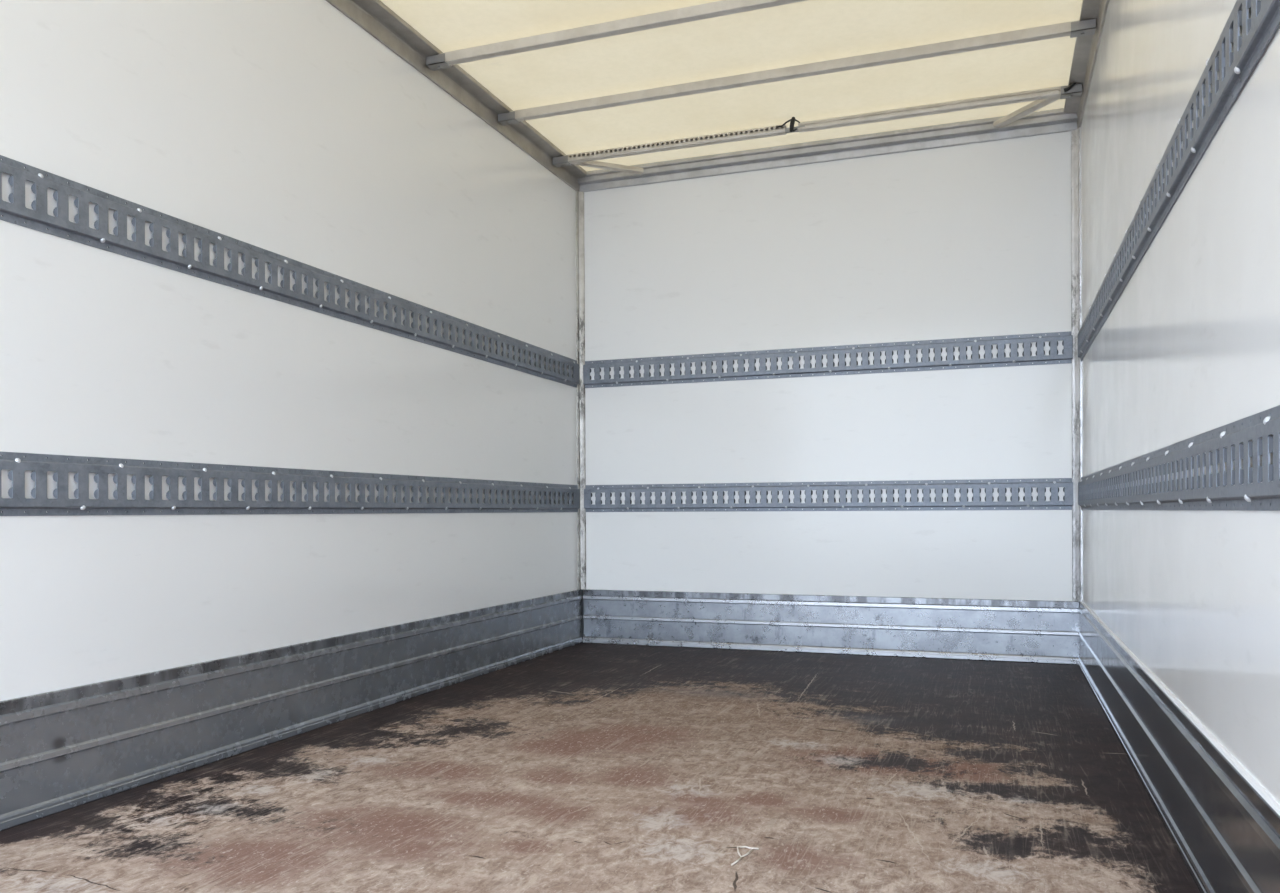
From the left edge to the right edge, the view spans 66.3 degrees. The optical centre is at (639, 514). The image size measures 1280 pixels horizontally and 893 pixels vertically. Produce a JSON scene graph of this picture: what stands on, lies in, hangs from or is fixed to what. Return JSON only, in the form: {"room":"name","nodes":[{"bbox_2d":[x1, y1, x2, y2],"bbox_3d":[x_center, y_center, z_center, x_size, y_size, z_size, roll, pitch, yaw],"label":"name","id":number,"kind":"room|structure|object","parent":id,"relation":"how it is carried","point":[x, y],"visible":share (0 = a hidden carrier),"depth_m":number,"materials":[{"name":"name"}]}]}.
{"room":"cargo space","nodes":[
{"label":"cargo space","id":0,"kind":"room"},
{"bbox_2d":[0,0,577,700],"bbox_3d":[-1.371,-0.503,2.379,0.030,2.640,6.148,0,0,20],"label":"wall","id":1,"kind":"structure","parent":0,"point":[286,128],"depth_m":2.96,"materials":[{"name":"white plastic"}]},
{"bbox_2d":[0,155,578,387],"bbox_3d":[-1.361,-0.730,2.339,0.017,0.144,6.082,0,0,20],"label":"rail","id":2,"kind":"object","parent":1,"relation":"attached to","point":[48,204],"visible":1,"depth_m":2.83,"materials":[{"name":"metal"}]},
{"bbox_2d":[0,452,579,515],"bbox_3d":[-1.358,-0.070,2.341,0.017,0.144,6.082,0,0,20],"label":"rail","id":3,"kind":"object","parent":1,"relation":"attached to","point":[34,484],"visible":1,"depth_m":2.83,"materials":[{"name":"metal"}]},
{"bbox_2d":[0,590,581,830],"bbox_3d":[-1.351,0.555,2.350,0.019,0.282,6.096,0,0,20],"label":"kick plate","id":4,"kind":"object","parent":1,"relation":"attached to","point":[63,749],"visible":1,"depth_m":2.83,"materials":[{"name":"metal"}]},
{"bbox_2d":[326,0,586,191],"bbox_3d":[-1.336,-1.749,2.343,0.070,0.092,6.117,0,0,20],"label":"trim","id":5,"kind":"structure","parent":1,"relation":"attached to","point":[377,19],"depth_m":3.96,"materials":[{"name":"metal"}]},
{"bbox_2d":[580,589,583,642],"bbox_3d":[-0.310,0.539,5.224,0.015,0.284,0.018,0,0,20],"label":"trim","id":6,"kind":"structure","parent":1,"relation":"attached to","point":[581,590],"depth_m":5.21,"materials":[{"name":"grey metal"}]},
{"bbox_2d":[0,643,1199,892],"bbox_3d":[-0.204,0.753,1.948,2.450,0.120,6.118,0,0,20],"label":"floor","id":7,"kind":"structure","parent":0,"point":[582,767],"depth_m":2.40,"materials":[{"name":"brown wood"}]},
{"bbox_2d":[731,846,758,864],"bbox_3d":[0.207,0.688,1.979,0.045,0.005,0.112,0,0,20],"label":"string","id":8,"kind":"object","parent":7,"relation":"on","point":[738,847],"visible":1,"depth_m":2.00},
{"bbox_2d":[380,0,1082,170],"bbox_3d":[-0.217,-1.799,1.939,2.450,0.001,6.118,0,0,20],"label":"ceiling","id":9,"kind":"structure","parent":0,"point":[808,31],"depth_m":3.91,"materials":[{"name":"white plastic"}]},
{"bbox_2d":[426,0,805,70],"bbox_3d":[0.315,-1.762,3.411,2.414,0.046,0.050,0,0,20],"label":"bar","id":10,"kind":"object","parent":9,"relation":"attached to","point":[440,61],"visible":1,"depth_m":3.56,"materials":[{"name":"metal"}]},
{"bbox_2d":[498,19,1095,125],"bbox_3d":[0.514,-1.765,3.961,2.414,0.046,0.050,0,0,20],"label":"bar","id":11,"kind":"object","parent":9,"relation":"attached to","point":[1078,28],"visible":1,"depth_m":3.88,"materials":[{"name":"metal"}]},
{"bbox_2d":[553,84,1081,167],"bbox_3d":[0.708,-1.769,4.499,2.414,0.048,0.050,0,0,20],"label":"bar","id":12,"kind":"object","parent":9,"relation":"attached to","point":[1076,90],"visible":1,"depth_m":4.43,"materials":[{"name":"metal"}]},
{"bbox_2d":[569,157,643,174],"bbox_3d":[-0.178,-1.769,4.966,0.413,0.022,0.038,0,0,-24],"label":"brace","id":13,"kind":"object","parent":12,"relation":"attached to","point":[596,164],"visible":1,"depth_m":4.97,"materials":[{"name":"metal"}]},
{"bbox_2d":[776,117,799,131],"bbox_3d":[0.676,-1.780,4.475,0.110,0.068,0.023,0,0,20],"label":"clip","id":14,"kind":"object","parent":12,"relation":"attached to","point":[792,121],"visible":1,"depth_m":4.46,"materials":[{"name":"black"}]},
{"bbox_2d":[993,88,1060,127],"bbox_3d":[1.703,-1.776,4.286,0.045,0.022,0.391,0,0,-23],"label":"brace","id":15,"kind":"object","parent":12,"relation":"attached to","point":[1037,104],"visible":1,"depth_m":4.30,"materials":[{"name":"metal"}]},
{"bbox_2d":[1064,83,1075,91],"bbox_3d":[1.795,-1.784,4.075,0.063,0.048,0.018,0,0,20],"label":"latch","id":16,"kind":"object","parent":12,"relation":"attached to","point":[1073,84],"visible":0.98,"depth_m":4.07,"materials":[{"name":"black metal"}]},
{"bbox_2d":[584,131,1071,600],"bbox_3d":[0.834,-0.523,4.835,2.450,2.640,0.030,0,0,20],"label":"wall","id":17,"kind":"structure","parent":0,"point":[967,240],"depth_m":4.77,"materials":[{"name":"white plastic"}]},
{"bbox_2d":[576,191,585,589],"bbox_3d":[-0.314,-0.660,5.214,0.034,2.116,0.036,0,0,20],"label":"trim","id":18,"kind":"structure","parent":17,"relation":"attached to","point":[580,253],"depth_m":5.22,"materials":[{"name":"metal"}]},
{"bbox_2d":[578,108,1076,191],"bbox_3d":[0.815,-1.768,4.794,2.426,0.092,0.048,0,0,20],"label":"trim","id":19,"kind":"structure","parent":17,"relation":"attached to","point":[1055,120],"depth_m":4.74,"materials":[{"name":"metal"}]},
{"bbox_2d":[583,331,1072,387],"bbox_3d":[0.823,-0.750,4.812,2.386,0.144,0.017,0,0,20],"label":"rail","id":20,"kind":"object","parent":17,"relation":"attached to","point":[1054,347],"visible":1,"depth_m":4.76,"materials":[{"name":"metal"}]},
{"bbox_2d":[584,478,1072,511],"bbox_3d":[0.826,-0.090,4.815,2.386,0.144,0.017,0,0,20],"label":"rail","id":21,"kind":"object","parent":17,"relation":"attached to","point":[1053,493],"visible":1,"depth_m":4.77,"materials":[{"name":"metal"}]},
{"bbox_2d":[583,589,1078,664],"bbox_3d":[0.836,0.535,4.813,2.418,0.282,0.019,0,0,20],"label":"kick plate","id":22,"kind":"object","parent":17,"relation":"attached to","point":[1032,631],"visible":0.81,"depth_m":4.76,"materials":[{"name":"metal"}]},
{"bbox_2d":[1071,127,1081,601],"bbox_3d":[1.956,-0.669,4.394,0.038,2.116,0.036,0,0,20],"label":"trim","id":23,"kind":"structure","parent":17,"relation":"attached to","point":[1075,134],"depth_m":4.40,"materials":[{"name":"metal"}]},
{"bbox_2d":[1081,0,1279,804],"bbox_3d":[0.961,-0.511,1.536,0.030,2.640,6.148,0,0,20],"label":"wall","id":24,"kind":"structure","parent":0,"point":[1189,347],"depth_m":1.97,"materials":[{"name":"white plastic"}]},
{"bbox_2d":[1064,0,1108,128],"bbox_3d":[0.903,-1.757,1.534,0.070,0.092,6.117,0,0,20],"label":"trim","id":25,"kind":"structure","parent":24,"relation":"attached to","point":[1086,47],"depth_m":3.79,"materials":[{"name":"metal"}]},
{"bbox_2d":[1078,37,1233,360],"bbox_3d":[1.458,-0.747,2.985,0.017,0.144,2.952,0,0,20],"label":"rail","id":26,"kind":"object","parent":24,"relation":"attached to","point":[1195,134],"visible":0.99,"depth_m":2.14,"materials":[{"name":"metal"}]},
{"bbox_2d":[1077,602,1279,892],"bbox_3d":[0.934,0.547,1.524,0.019,0.282,6.096,0,0,20],"label":"kick plate","id":27,"kind":"object","parent":24,"relation":"attached to","point":[1226,835],"visible":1,"depth_m":1.94,"materials":[{"name":"metal"}]},
{"bbox_2d":[1078,405,1279,510],"bbox_3d":[0.930,-0.078,1.515,0.017,0.144,6.082,0,0,20],"label":"rail","id":28,"kind":"object","parent":24,"relation":"attached to","point":[1235,465],"visible":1,"depth_m":1.76,"materials":[{"name":"metal"}]},
{"bbox_2d":[1081,601,1279,815],"bbox_3d":[0.935,0.402,1.511,0.008,0.006,6.073,0,0,20],"label":"trim","id":29,"kind":"structure","parent":24,"relation":"attached to","point":[1264,794],"depth_m":1.80,"materials":[{"name":"white metal"}]},
{"bbox_2d":[1220,0,1279,108],"bbox_3d":[0.426,-0.729,0.131,0.017,0.144,3.144,0,0,20],"label":"rail","id":30,"kind":"object","parent":24,"relation":"attached to","point":[1247,32],"visible":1,"depth_m":1.47,"materials":[{"name":"metal"}]}
]}

